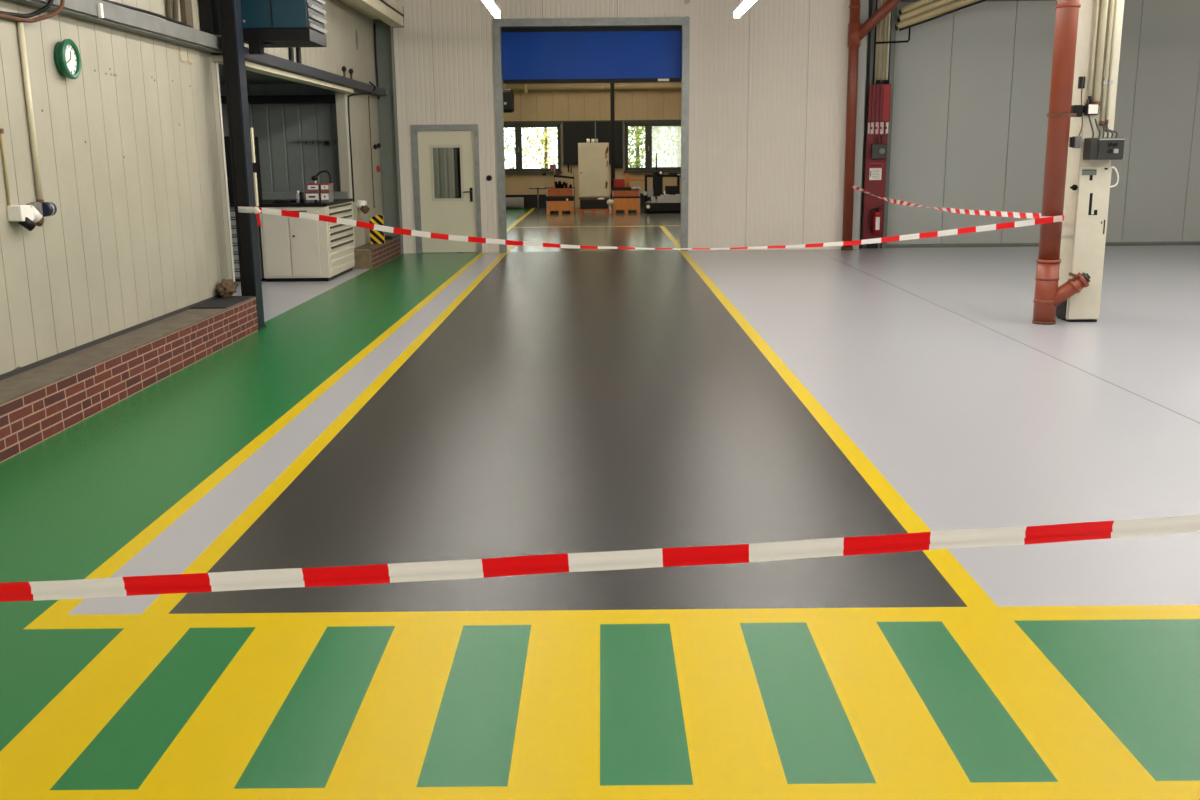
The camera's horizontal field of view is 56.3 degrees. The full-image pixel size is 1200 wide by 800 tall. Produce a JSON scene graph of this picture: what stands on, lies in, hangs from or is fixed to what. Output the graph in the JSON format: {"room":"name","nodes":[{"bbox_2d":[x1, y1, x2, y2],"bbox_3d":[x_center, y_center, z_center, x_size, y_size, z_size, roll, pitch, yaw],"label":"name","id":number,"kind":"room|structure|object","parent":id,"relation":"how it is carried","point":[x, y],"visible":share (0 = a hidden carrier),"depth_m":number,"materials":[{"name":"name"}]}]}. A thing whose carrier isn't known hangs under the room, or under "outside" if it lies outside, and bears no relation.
{"room":"factory floor","nodes":[
{"label":"factory floor","id":0,"kind":"room"},
{"bbox_2d":[0,0,382,374],"bbox_3d":[-3.831,-2.707,7.471,0.150,5.500,23.750,-1,12,0],"label":"wall","id":1,"kind":"structure","parent":0,"point":[139,237],"depth_m":8.75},
{"bbox_2d":[0,118,10,205],"bbox_3d":[-3.738,-1.770,6.975,0.020,1.120,0.040,-1,12,0],"label":"conduit","id":2,"kind":"object","parent":1,"relation":"attached to","point":[1,129],"visible":1,"depth_m":7.04,"materials":[{"name":"plastic"}]},
{"bbox_2d":[7,205,43,230],"bbox_3d":[-3.678,-1.172,7.222,0.128,0.165,0.267,-1,12,0],"label":"wall socket","id":3,"kind":"object","parent":1,"relation":"attached to","point":[28,216],"visible":1,"depth_m":7.14,"materials":[{"name":"white plastic"}]},
{"bbox_2d":[17,21,43,202],"bbox_3d":[-3.726,-1.875,7.341,0.044,1.190,0.044,-1,12,0],"label":"conduit","id":4,"kind":"object","parent":1,"relation":"attached to","point":[20,27],"visible":0.81,"depth_m":7.32,"materials":[{"name":"metal"}]},
{"bbox_2d":[27,202,56,216],"bbox_3d":[-3.705,-1.260,7.430,0.123,0.104,0.210,-1,12,0],"label":"socket","id":5,"kind":"object","parent":1,"relation":"attached to","point":[46,209],"visible":0.54,"depth_m":7.43,"materials":[{"name":"blue"}]},
{"bbox_2d":[54,39,80,78],"bbox_3d":[-3.713,-2.376,7.825,0.078,0.270,0.270,-1,12,0],"label":"wall clock","id":6,"kind":"object","parent":1,"relation":"attached to","point":[67,59],"visible":1,"depth_m":7.79,"materials":[{"name":"green"}]},
{"bbox_2d":[0,295,219,380],"bbox_3d":[-3.735,0.580,3.702,0.030,0.032,14.980,-1,12,0],"label":"trim","id":7,"kind":"structure","parent":1,"relation":"attached to","point":[97,341],"depth_m":8.25,"materials":[{"name":"grey"}]},
{"bbox_2d":[9,0,222,52],"bbox_3d":[-3.678,-1.798,3.329,0.140,0.186,15.270,-1,12,0],"label":"channel","id":8,"kind":"object","parent":1,"relation":"attached to","point":[116,15],"visible":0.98,"depth_m":8.80,"materials":[{"name":"grey metal"}]},
{"bbox_2d":[0,0,64,22],"bbox_3d":[-3.704,-2.528,6.807,0.150,0.370,1.376,1,12,7],"label":"cable loop","id":9,"kind":"object","parent":8,"relation":"attached to","point":[19,17],"visible":1,"depth_m":7.28,"materials":[{"name":"black paint"}]},
{"bbox_2d":[0,297,257,462],"bbox_3d":[-3.558,0.432,5.208,0.368,0.332,11.985,-1,12,0],"label":"brick ledge","id":10,"kind":"object","parent":1,"relation":"attached to","point":[38,403],"depth_m":7.77,"materials":[{"name":"red brick"}]},
{"bbox_2d":[190,296,252,308],"bbox_3d":[-3.561,-0.924,10.595,0.320,0.012,0.850,-1,12,0],"label":"rubber mat","id":11,"kind":"object","parent":10,"relation":"on","point":[220,302],"visible":1,"depth_m":10.52,"materials":[{"name":"black"}]},
{"bbox_2d":[216,278,237,297],"bbox_3d":[-3.643,-1.102,10.950,0.187,0.180,0.367,-1,12,0],"label":"cloth bundle","id":12,"kind":"object","parent":11,"relation":"on","point":[226,288],"visible":1,"depth_m":10.88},
{"bbox_2d":[166,0,171,20],"bbox_3d":[-3.737,-4.524,9.453,0.070,2.602,0.050,-1,12,0],"label":"riser pipe","id":13,"kind":"object","parent":1,"relation":"attached to","point":[168,2],"visible":0.61,"depth_m":9.69,"materials":[{"name":"brown"}]},
{"bbox_2d":[172,0,178,20],"bbox_3d":[-3.737,-4.558,9.609,0.070,2.602,0.050,-1,12,0],"label":"riser pipe","id":14,"kind":"object","parent":1,"relation":"attached to","point":[175,2],"visible":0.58,"depth_m":9.84,"materials":[{"name":"brown"}]},
{"bbox_2d":[180,0,193,28],"bbox_3d":[-3.739,-4.617,9.877,0.045,2.600,0.170,-1,12,0],"label":"cable tray","id":15,"kind":"object","parent":1,"relation":"attached to","point":[185,5],"visible":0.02,"depth_m":10.08,"materials":[{"name":"brown"}]},
{"bbox_2d":[199,0,220,34],"bbox_3d":[-3.694,-4.740,10.388,0.115,2.580,0.280,-1,12,0],"label":"cable riser","id":16,"kind":"object","parent":1,"relation":"attached to","point":[209,9],"visible":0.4,"depth_m":10.51,"materials":[{"name":"black paint"}]},
{"bbox_2d":[215,62,354,281],"bbox_3d":[-3.743,-2.809,14.001,0.023,2.300,5.770,-1,12,0],"label":"trim","id":17,"kind":"structure","parent":1,"relation":"attached to","point":[216,63],"depth_m":11.30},
{"bbox_2d":[212,47,387,95],"bbox_3d":[-3.675,-4.233,14.784,0.250,0.175,8.110,-1,12,0],"label":"lintel beam","id":18,"kind":"structure","parent":1,"relation":"attached to","point":[267,64],"depth_m":13.58,"materials":[{"name":"metal"}]},
{"bbox_2d":[241,0,326,54],"bbox_3d":[-3.184,-3.921,11.222,0.745,0.947,0.741,-1,12,0],"label":"heater","id":19,"kind":"object","parent":18,"relation":"attached to","point":[265,23],"visible":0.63,"depth_m":10.97,"materials":[{"name":"teal metal"}]},
{"bbox_2d":[243,28,326,47],"bbox_3d":[-3.187,-3.644,11.309,0.695,0.115,0.690,-1,12,0],"label":"tray","id":20,"kind":"object","parent":19,"relation":"on","point":[266,37],"depth_m":10.98,"materials":[{"name":"black paint"}]},
{"bbox_2d":[348,82,375,201],"bbox_3d":[-3.650,-3.998,17.295,0.065,1.811,1.151,2,13,10],"label":"cable","id":21,"kind":"object","parent":18,"relation":"hanging from","point":[369,82],"visible":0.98,"depth_m":16.82,"materials":[{"name":"rubber"}]},
{"bbox_2d":[340,0,379,19],"bbox_3d":[-3.613,-5.535,14.616,0.288,0.248,7.720,-1,12,0],"label":"cable trunking","id":22,"kind":"object","parent":1,"relation":"attached to","point":[346,2],"visible":0.22,"depth_m":17.15,"materials":[{"name":"grey metal"}]},
{"bbox_2d":[348,0,403,27],"bbox_3d":[-3.331,-5.387,14.674,0.208,0.168,7.770,-1,12,0],"label":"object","id":23,"kind":"object","parent":22,"relation":"attached to","point":[376,8],"visible":1,"depth_m":16.81,"materials":[{"name":"beige metal"}]},
{"bbox_2d":[379,0,403,15],"bbox_3d":[-3.333,-5.553,14.637,0.208,0.148,7.770,-1,12,0],"label":"cable trunking","id":24,"kind":"object","parent":22,"relation":"attached to","point":[394,4],"visible":0.51,"depth_m":17.73,"materials":[{"name":"beige metal"}]},
{"bbox_2d":[356,200,369,213],"bbox_3d":[-3.642,-2.970,17.248,0.202,0.217,0.176,-1,12,0],"label":"wall socket","id":25,"kind":"object","parent":1,"relation":"attached to","point":[361,204],"visible":1,"depth_m":17.20,"materials":[{"name":"white plastic"}]},
{"bbox_2d":[354,236,400,268],"bbox_3d":[-3.584,-2.425,18.287,0.282,0.310,2.680,-1,12,0],"label":"brick ledge","id":26,"kind":"object","parent":1,"relation":"attached to","point":[366,256],"depth_m":17.37,"materials":[{"name":"brown brick"}]},
{"bbox_2d":[369,214,384,243],"bbox_3d":[-3.529,-2.701,17.750,0.220,0.460,0.032,-1,12,0],"label":"board","id":27,"kind":"object","parent":26,"relation":"on","point":[376,237],"visible":0.87,"depth_m":17.75,"materials":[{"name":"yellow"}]},
{"bbox_2d":[0,514,1199,601],"bbox_3d":[0.339,0.278,2.251,8.142,0.464,0.028,-1,12,0],"label":"barrier tape","id":28,"kind":"object","parent":1,"relation":"attached to","point":[861,545],"visible":1,"depth_m":2.26,"materials":[{"name":"white"}]},
{"bbox_2d":[218,0,266,329],"bbox_3d":[-3.481,-3.356,10.650,0.185,5.400,0.260,-1,12,0],"label":"steel column","id":29,"kind":"structure","parent":0,"point":[241,136],"depth_m":10.78,"materials":[{"name":"metal"}]},
{"bbox_2d":[238,206,1063,249],"bbox_3d":[0.485,-1.673,10.836,7.967,0.461,0.236,-1,12,0],"label":"barrier tape","id":30,"kind":"object","parent":29,"relation":"attached to","point":[1043,219],"visible":0.99,"depth_m":10.88,"materials":[{"name":"white"}]},
{"bbox_2d":[218,64,302,83],"bbox_3d":[-6.502,-4.089,13.798,5.200,0.060,6.300,-1,12,0],"label":"ceiling","id":31,"kind":"structure","parent":0,"point":[251,77],"depth_m":15.80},
{"bbox_2d":[220,84,340,191],"bbox_3d":[-6.437,-3.388,17.125,5.100,2.745,0.100,-1,12,0],"label":"wall","id":32,"kind":"structure","parent":0,"point":[286,165],"depth_m":16.94,"materials":[{"name":"metal"}]},
{"bbox_2d":[221,95,335,103],"bbox_3d":[-6.433,-4.454,16.697,5.030,0.110,0.200,-1,12,0],"label":"steel beam","id":33,"kind":"structure","parent":32,"relation":"attached to","point":[268,99],"depth_m":16.59,"materials":[{"name":"metal"}]},
{"bbox_2d":[295,139,337,144],"bbox_3d":[-4.257,-3.882,16.888,0.670,0.090,0.070,-1,12,0],"label":"wall rail","id":34,"kind":"object","parent":32,"relation":"attached to","point":[326,141],"visible":0.96,"depth_m":16.88,"materials":[{"name":"metal"}]},
{"bbox_2d":[373,20,403,254],"bbox_3d":[-3.613,-5.170,18.926,0.300,5.400,0.336,-1,12,0],"label":"column","id":35,"kind":"structure","parent":0,"point":[383,33],"depth_m":19.05,"materials":[{"name":"grey metal"}]},
{"bbox_2d":[433,148,454,198],"bbox_3d":[-3.860,-4.651,22.171,2.250,3.000,0.100,-1,12,0],"label":"wall","id":36,"kind":"structure","parent":0,"point":[443,158],"depth_m":22.16,"materials":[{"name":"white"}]},
{"bbox_2d":[471,82,680,206],"bbox_3d":[0.013,-8.649,35.563,16.000,5.000,0.220,-1,12,0],"label":"wall","id":37,"kind":"structure","parent":0,"point":[630,104],"depth_m":35.36,"materials":[{"name":"paint"}]},
{"bbox_2d":[503,89,513,112],"bbox_3d":[-2.780,-8.555,32.104,0.630,0.650,0.420,-1,12,0],"label":"heater","id":38,"kind":"object","parent":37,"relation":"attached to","point":[508,94],"visible":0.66,"depth_m":31.92,"materials":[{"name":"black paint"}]},
{"bbox_2d":[504,124,562,173],"bbox_3d":[-2.290,-7.952,35.569,2.180,1.520,0.210,-1,12,0],"label":"window","id":39,"kind":"structure","parent":37,"relation":"in","point":[519,169],"depth_m":35.58,"materials":[{"name":"grey"}]},
{"bbox_2d":[504,120,680,124],"bbox_3d":[0.012,-8.764,35.384,16.000,0.100,0.080,-1,12,0],"label":"trim","id":40,"kind":"structure","parent":37,"relation":"attached to","point":[625,121],"depth_m":35.34,"materials":[{"name":"grey"}]},
{"bbox_2d":[562,121,623,164],"bbox_3d":[-0.222,-8.121,35.499,1.960,1.320,0.130,-1,12,0],"label":"panel","id":41,"kind":"object","parent":37,"relation":"attached to","point":[573,133],"visible":0.79,"depth_m":35.42,"materials":[{"name":"black"}]},
{"bbox_2d":[506,193,680,207],"bbox_3d":[0.035,-6.387,35.936,16.000,0.420,0.060,-1,12,0],"label":"baseboard","id":42,"kind":"structure","parent":37,"relation":"attached to","point":[530,201],"depth_m":35.90,"materials":[{"name":"black"}]},
{"bbox_2d":[624,123,680,172],"bbox_3d":[1.839,-7.990,35.558,2.180,1.520,0.210,-1,12,0],"label":"window","id":43,"kind":"structure","parent":37,"relation":"in","point":[663,139],"depth_m":35.59,"materials":[{"name":"grey"}]},
{"bbox_2d":[506,82,680,93],"bbox_3d":[2.302,-9.709,34.827,10.400,0.340,0.315,-1,12,0],"label":"duct","id":44,"kind":"object","parent":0,"point":[642,85],"visible":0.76,"depth_m":34.74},
{"bbox_2d":[0,207,1199,799],"bbox_3d":[2.525,-1.927,16.468,23.000,0.001,41.000,-1,12,0],"label":"floor","id":45,"kind":"structure","parent":0,"point":[522,400],"depth_m":5.07,"materials":[{"name":"grey"}]},
{"bbox_2d":[230,206,266,281],"bbox_3d":[-5.009,-2.281,16.042,0.740,1.020,1.590,-1,12,0],"label":"base cabinet","id":46,"kind":"object","parent":45,"relation":"on","point":[232,209],"visible":0.05,"depth_m":15.31,"materials":[{"name":"grey metal"}]},
{"bbox_2d":[259,202,354,281],"bbox_3d":[-4.134,-2.280,16.021,0.930,1.010,1.630,-1,12,0],"label":"base cabinet","id":47,"kind":"object","parent":45,"relation":"on","point":[294,249],"visible":0.8,"depth_m":15.28,"materials":[{"name":"metal"}]},
{"bbox_2d":[229,191,352,206],"bbox_3d":[-4.535,-2.851,15.906,1.700,0.138,1.650,-1,12,0],"label":"countertop","id":48,"kind":"structure","parent":47,"relation":"on","point":[268,197],"depth_m":16.60,"materials":[{"name":"black paint"}]},
{"bbox_2d":[224,136,262,203],"bbox_3d":[-4.924,-3.155,15.384,0.430,0.894,0.400,-1,12,0],"label":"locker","id":49,"kind":"object","parent":48,"relation":"on","point":[256,166],"visible":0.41,"depth_m":15.27,"materials":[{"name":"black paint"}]},
{"bbox_2d":[304,191,320,202],"bbox_3d":[-3.941,-2.805,15.483,0.198,0.150,0.264,-1,12,0],"label":"storage box","id":50,"kind":"object","parent":48,"relation":"on","point":[310,196],"visible":0.79,"depth_m":15.35,"materials":[{"name":"white plastic"}]},
{"bbox_2d":[307,183,321,190],"bbox_3d":[-3.927,-2.934,15.475,0.168,0.100,0.264,-1,12,0],"label":"storage box","id":51,"kind":"object","parent":50,"relation":"on","point":[312,186],"visible":0.94,"depth_m":15.35,"materials":[{"name":"white plastic"}]},
{"bbox_2d":[320,191,333,201],"bbox_3d":[-3.765,-2.807,15.482,0.128,0.150,0.264,-1,12,0],"label":"storage box","id":52,"kind":"object","parent":48,"relation":"on","point":[326,196],"visible":0.94,"depth_m":15.37,"materials":[{"name":"white plastic"}]},
{"bbox_2d":[453,148,460,197],"bbox_3d":[-2.563,-3.892,20.289,0.100,2.300,0.200,-1,12,0],"label":"steel post","id":53,"kind":"object","parent":45,"relation":"on","point":[457,172],"visible":0.21,"depth_m":20.15,"materials":[{"name":"metal"}]},
{"bbox_2d":[506,197,523,208],"bbox_3d":[-2.987,-6.229,35.491,1.155,0.350,0.350,-1,12,0],"label":"roll","id":54,"kind":"object","parent":45,"relation":"on","point":[511,202],"visible":0.6,"depth_m":35.35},
{"bbox_2d":[546,208,574,213],"bbox_3d":[-1.135,-5.539,32.775,0.800,0.140,1.200,-1,12,0],"label":"wooden pallet","id":55,"kind":"object","parent":45,"relation":"on","point":[548,211],"visible":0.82,"depth_m":32.18,"materials":[{"name":"brown wood"}]},
{"bbox_2d":[546,199,574,208],"bbox_3d":[-1.137,-5.714,32.730,0.800,0.218,1.212,-1,12,0],"label":"crate","id":56,"kind":"object","parent":55,"relation":"on","point":[549,204],"visible":0.94,"depth_m":32.15,"materials":[{"name":"brown wood"}]},
{"bbox_2d":[547,198,573,200],"bbox_3d":[-1.139,-5.862,32.704,0.760,0.078,1.160,-1,12,0],"label":"tray","id":57,"kind":"object","parent":56,"relation":"on","point":[548,199],"visible":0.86,"depth_m":32.13,"materials":[{"name":"black plastic"}]},
{"bbox_2d":[547,195,574,197],"bbox_3d":[-1.139,-5.931,32.689,0.780,0.058,1.180,-1,12,0],"label":"lid","id":58,"kind":"object","parent":57,"relation":"on","point":[574,195],"visible":0.71,"depth_m":32.11,"materials":[{"name":"black"}]},
{"bbox_2d":[546,187,574,195],"bbox_3d":[-1.141,-6.066,32.653,0.800,0.218,1.212,-1,12,0],"label":"crate","id":59,"kind":"object","parent":58,"relation":"on","point":[550,191],"visible":0.99,"depth_m":32.07,"materials":[{"name":"red wood"}]},
{"bbox_2d":[579,207,608,213],"bbox_3d":[-0.166,-5.484,32.479,0.860,0.140,1.200,-1,12,0],"label":"wooden pallet","id":60,"kind":"object","parent":45,"relation":"on","point":[580,210],"visible":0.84,"depth_m":31.88,"materials":[{"name":"red wood"}]},
{"bbox_2d":[580,199,607,208],"bbox_3d":[-0.167,-5.680,32.436,0.800,0.258,1.000,-1,12,0],"label":"crate","id":61,"kind":"object","parent":60,"relation":"on","point":[584,203],"visible":0.78,"depth_m":31.95,"materials":[{"name":"black"}]},
{"bbox_2d":[579,197,608,198],"bbox_3d":[-0.174,-5.837,32.428,0.870,0.043,0.750,-1,12,0],"label":"board","id":62,"kind":"object","parent":61,"relation":"on","point":[582,197],"depth_m":32.14,"materials":[{"name":"wood"}]},
{"bbox_2d":[578,143,608,197],"bbox_3d":[-0.181,-6.607,32.259,0.880,1.530,0.450,-1,12,0],"label":"locker","id":63,"kind":"object","parent":62,"relation":"on","point":[593,158],"visible":1,"depth_m":32.07,"materials":[{"name":"beige metal"}]},
{"bbox_2d":[610,83,614,210],"bbox_3d":[0.372,-8.104,33.107,0.120,4.980,0.150,-1,12,0],"label":"support post","id":64,"kind":"object","parent":45,"relation":"on","point":[612,100],"visible":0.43,"depth_m":33.09,"materials":[{"name":"metal"}]},
{"bbox_2d":[612,208,639,212],"bbox_3d":[0.755,-5.556,32.770,0.800,0.140,1.200,-1,12,0],"label":"wooden pallet","id":65,"kind":"object","parent":45,"relation":"on","point":[637,210],"visible":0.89,"depth_m":32.17,"materials":[{"name":"brown wood"}]},
{"bbox_2d":[612,197,639,207],"bbox_3d":[0.753,-5.761,32.719,0.800,0.278,1.212,-1,12,0],"label":"crate","id":66,"kind":"object","parent":65,"relation":"on","point":[618,202],"visible":0.85,"depth_m":32.13,"materials":[{"name":"brown wood"}]},
{"bbox_2d":[613,196,639,197],"bbox_3d":[0.751,-5.924,32.690,0.760,0.048,1.160,-1,12,0],"label":"lid","id":67,"kind":"object","parent":66,"relation":"on","point":[627,196],"visible":0.57,"depth_m":32.13,"materials":[{"name":"black"}]},
{"bbox_2d":[612,189,639,196],"bbox_3d":[0.750,-6.030,32.660,0.800,0.168,1.212,-1,12,0],"label":"crate","id":68,"kind":"object","parent":67,"relation":"on","point":[631,192],"visible":0.94,"depth_m":32.08,"materials":[{"name":"red plastic"}]},
{"bbox_2d":[643,153,680,213],"bbox_3d":[2.077,-6.251,32.284,1.700,1.680,1.450,-1,12,0],"label":"machine","id":69,"kind":"object","parent":45,"relation":"on","point":[670,202],"visible":0.83,"depth_m":32.18,"materials":[{"name":"black paint"}]},
{"bbox_2d":[841,0,901,249],"bbox_3d":[4.779,-5.271,18.893,1.263,5.451,0.210,0,12,4],"label":"downpipe","id":70,"kind":"object","parent":45,"relation":"on","point":[856,32],"visible":1,"depth_m":18.89,"materials":[{"name":"metal"}]},
{"bbox_2d":[862,84,890,247],"bbox_3d":[4.801,-4.044,19.509,0.375,2.790,0.250,-1,12,0],"label":"board","id":71,"kind":"object","parent":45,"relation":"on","point":[879,95],"visible":0.94,"depth_m":19.43,"materials":[{"name":"red plastic"}]},
{"bbox_2d":[872,0,877,83],"bbox_3d":[4.689,-6.647,19.035,0.027,2.520,0.028,-1,12,0],"label":"conduit","id":72,"kind":"object","parent":71,"relation":"attached to","point":[876,0],"visible":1,"depth_m":19.17,"materials":[{"name":"metal"}]},
{"bbox_2d":[868,205,883,233],"bbox_3d":[4.814,-3.149,19.587,0.234,0.506,0.161,-10,16,-37],"label":"fire extinguisher","id":73,"kind":"object","parent":71,"relation":"attached to","point":[876,224],"visible":1,"depth_m":19.57,"materials":[{"name":"red metal"}]},
{"bbox_2d":[876,0,882,83],"bbox_3d":[4.769,-6.648,19.035,0.065,2.520,0.068,-1,12,0],"label":"conduit","id":74,"kind":"object","parent":71,"relation":"attached to","point":[881,1],"visible":0.81,"depth_m":19.17,"materials":[{"name":"black paint"}]},
{"bbox_2d":[881,0,887,83],"bbox_3d":[4.859,-6.649,19.035,0.065,2.520,0.068,-1,12,0],"label":"conduit","id":75,"kind":"object","parent":71,"relation":"attached to","point":[885,22],"visible":0.81,"depth_m":19.17,"materials":[{"name":"metal"}]},
{"bbox_2d":[885,11,890,83],"bbox_3d":[4.919,-6.649,19.035,0.057,2.520,0.060,-1,12,0],"label":"conduit","id":76,"kind":"object","parent":71,"relation":"attached to","point":[889,17],"visible":0.81,"depth_m":19.17,"materials":[{"name":"beige paint"}]},
{"bbox_2d":[1032,0,1090,324],"bbox_3d":[4.473,-3.408,10.414,0.506,5.450,0.228,4,13,19],"label":"downpipe","id":77,"kind":"object","parent":45,"relation":"on","point":[1048,295],"visible":1,"depth_m":10.66,"materials":[{"name":"metal"}]},
{"bbox_2d":[851,184,1040,218],"bbox_3d":[4.395,-2.673,15.050,0.101,0.224,8.455,-1,12,-1],"label":"barrier tape","id":78,"kind":"object","parent":77,"relation":"attached to","point":[953,210],"visible":0.96,"depth_m":13.32,"materials":[{"name":"white"}]},
{"bbox_2d":[393,0,1199,252],"bbox_3d":[5.051,-5.404,19.374,17.900,5.500,0.670,-1,12,0],"label":"wall","id":79,"kind":"structure","parent":0,"point":[774,169],"depth_m":19.42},
{"bbox_2d":[411,124,481,252],"bbox_3d":[-2.648,-3.651,19.461,1.150,2.185,0.201,-1,12,0],"label":"door","id":80,"kind":"structure","parent":79,"relation":"in","point":[461,216],"depth_m":19.44,"materials":[{"name":"white paint"}]},
{"bbox_2d":[493,16,689,252],"bbox_3d":[-0.126,-4.532,19.353,3.300,3.905,0.350,-1,12,0],"label":"door frame","id":81,"kind":"structure","parent":79,"relation":"in","point":[632,49],"depth_m":19.11,"materials":[{"name":"silver metal"}]},
{"bbox_2d":[501,31,681,79],"bbox_3d":[-0.144,-5.911,19.117,3.200,0.860,0.023,-1,12,0],"label":"curtain","id":82,"kind":"object","parent":81,"relation":"hanging from","point":[526,55],"depth_m":19.13,"materials":[{"name":"fabric"}]},
{"bbox_2d":[430,0,809,249],"bbox_3d":[0.351,-5.290,19.063,6.346,5.500,0.013,-1,12,0],"label":"trim","id":83,"kind":"structure","parent":79,"relation":"attached to","point":[430,0],"depth_m":19.05,"materials":[{"name":"beige"}]},
{"bbox_2d":[895,0,979,30],"bbox_3d":[6.609,-6.533,18.115,3.646,0.904,0.211,6,14,28],"label":"pipe","id":84,"kind":"object","parent":79,"relation":"attached to","point":[960,3],"visible":1,"depth_m":18.71,"materials":[{"name":"beige metal"}]},
{"bbox_2d":[897,0,955,21],"bbox_3d":[6.619,-6.658,18.078,3.616,0.894,0.190,6,14,28],"label":"pipe","id":85,"kind":"object","parent":84,"relation":"on","point":[938,3],"visible":1,"depth_m":18.77,"materials":[{"name":"beige metal"}]},
{"bbox_2d":[899,0,934,14],"bbox_3d":[6.627,-6.774,18.047,3.595,0.884,0.172,6,14,28],"label":"pipe","id":86,"kind":"object","parent":85,"relation":"on","point":[919,3],"visible":1,"depth_m":18.82,"materials":[{"name":"beige metal"}]},
{"bbox_2d":[899,0,986,30],"bbox_3d":[6.630,-6.448,18.039,3.588,0.795,0.121,6,14,28],"label":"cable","id":87,"kind":"object","parent":84,"relation":"attached to","point":[980,1],"visible":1,"depth_m":18.62,"materials":[{"name":"beige metal"}]},
{"bbox_2d":[869,0,1056,1],"bbox_3d":[9.166,-7.009,19.224,9.640,0.280,0.070,-1,12,0],"label":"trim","id":88,"kind":"structure","parent":79,"relation":"attached to","point":[869,0],"depth_m":19.23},
{"bbox_2d":[859,241,1199,246],"bbox_3d":[9.277,-2.819,20.151,9.500,0.035,0.015,-1,12,0],"label":"baseboard","id":89,"kind":"structure","parent":79,"relation":"attached to","point":[1171,242],"depth_m":20.15,"materials":[{"name":"grey metal"}]},
{"bbox_2d":[860,0,896,247],"bbox_3d":[4.852,-5.371,19.463,0.420,5.400,0.230,-1,12,0],"label":"wall column","id":90,"kind":"structure","parent":0,"point":[872,7],"depth_m":19.36,"materials":[{"name":"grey metal"}]},
{"bbox_2d":[1056,0,1124,321],"bbox_3d":[4.745,-3.441,10.670,0.314,5.400,0.336,-1,12,0],"label":"steel column","id":91,"kind":"structure","parent":0,"point":[1085,211],"depth_m":10.86,"materials":[{"name":"metal"}]},
{"bbox_2d":[1047,105,1085,116],"bbox_3d":[4.429,-2.733,10.608,0.385,0.110,0.222,-1,12,0],"label":"box","id":92,"kind":"object","parent":91,"relation":"attached to","point":[1076,110],"visible":0.96,"depth_m":10.63,"materials":[{"name":"black paint"}]},
{"bbox_2d":[1069,136,1080,147],"bbox_3d":[4.533,-2.460,10.709,0.085,0.110,0.080,-1,12,0],"label":"switch","id":93,"kind":"object","parent":91,"relation":"attached to","point":[1074,141],"visible":1,"depth_m":10.68,"materials":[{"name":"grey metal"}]},
{"bbox_2d":[1084,96,1098,114],"bbox_3d":[4.662,-2.790,10.630,0.120,0.177,0.072,-1,12,0],"label":"light switch","id":94,"kind":"object","parent":91,"relation":"attached to","point":[1091,109],"visible":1,"depth_m":10.61,"materials":[{"name":"white plastic"}]},
{"bbox_2d":[1086,0,1098,103],"bbox_3d":[4.622,-4.402,10.293,0.047,3.260,0.048,-1,12,0],"label":"conduit pipe","id":95,"kind":"object","parent":91,"relation":"attached to","point":[1096,10],"visible":1,"depth_m":10.53,"materials":[{"name":"plastic"}]},
{"bbox_2d":[1092,0,1107,105],"bbox_3d":[4.687,-4.390,10.284,0.070,3.280,0.072,-1,12,0],"label":"conduit pipe","id":96,"kind":"object","parent":91,"relation":"attached to","point":[1104,3],"visible":1,"depth_m":10.51,"materials":[{"name":"plastic"}]},
{"bbox_2d":[1083,115,1124,159],"bbox_3d":[4.782,-2.494,10.614,0.325,0.432,0.190,-1,12,0],"label":"box","id":97,"kind":"object","parent":91,"relation":"attached to","point":[1108,148],"visible":1,"depth_m":10.57,"materials":[{"name":"silver metal"}]},
{"bbox_2d":[1099,0,1114,124],"bbox_3d":[4.763,-4.305,10.312,0.056,3.460,0.052,-1,12,0],"label":"conduit pipe","id":98,"kind":"object","parent":91,"relation":"attached to","point":[1105,83],"visible":1,"depth_m":10.55,"materials":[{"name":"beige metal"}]},
{"bbox_2d":[1105,0,1117,123],"bbox_3d":[4.803,-4.311,10.315,0.044,3.450,0.044,-1,12,0],"label":"conduit pipe","id":99,"kind":"object","parent":91,"relation":"attached to","point":[1110,81],"visible":1,"depth_m":10.56,"materials":[{"name":"beige plastic"}]},
{"bbox_3d":[5.067,-5.583,7.116,18.000,0.100,24.500,-1,12,0],"label":"ceiling","id":100,"kind":"structure","parent":0,"visible":0},
{"bbox_2d":[482,0,500,17],"bbox_3d":[-1.452,-4.931,9.208,0.090,1.945,13.100,-1,12,0],"label":"strip light","id":101,"kind":"object","parent":100,"relation":"hanging from","point":[491,5],"visible":1,"depth_m":14.94,"materials":[{"name":"white plastic"}]},
{"bbox_2d":[733,0,755,17],"bbox_3d":[1.909,-4.947,9.203,0.090,1.975,13.100,-1,12,0],"label":"strip light","id":102,"kind":"object","parent":100,"relation":"hanging from","point":[743,5],"visible":1,"depth_m":14.98,"materials":[{"name":"white plastic"}]},
{"label":"outside","id":103,"kind":"structure","parent":0,"visible":0},
{"bbox_3d":[0.049,-9.608,52.536,40.000,0.200,33.250,-1,12,0],"label":"ground","id":104,"kind":"structure","parent":103,"visible":0},
{"bbox_2d":[504,128,526,168],"bbox_3d":[-3.969,-9.613,41.910,2.595,4.440,2.602,-1,12,0],"label":"leafy tree","id":105,"kind":"object","parent":104,"relation":"on","point":[505,141],"visible":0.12,"depth_m":42.19,"materials":[{"name":"green plant"}]},
{"bbox_2d":[522,127,557,167],"bbox_3d":[-1.991,-9.295,40.941,2.075,4.195,1.970,-1,12,0],"label":"leafy tree","id":106,"kind":"object","parent":104,"relation":"on","point":[545,140],"visible":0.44,"depth_m":40.89,"materials":[{"name":"green plant"}]},
{"bbox_2d":[628,126,644,167],"bbox_3d":[1.371,-9.383,40.971,1.868,4.289,1.909,-1,12,0],"label":"leafy tree","id":107,"kind":"object","parent":104,"relation":"on","point":[638,132],"visible":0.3,"depth_m":40.73,"materials":[{"name":"green plant"}]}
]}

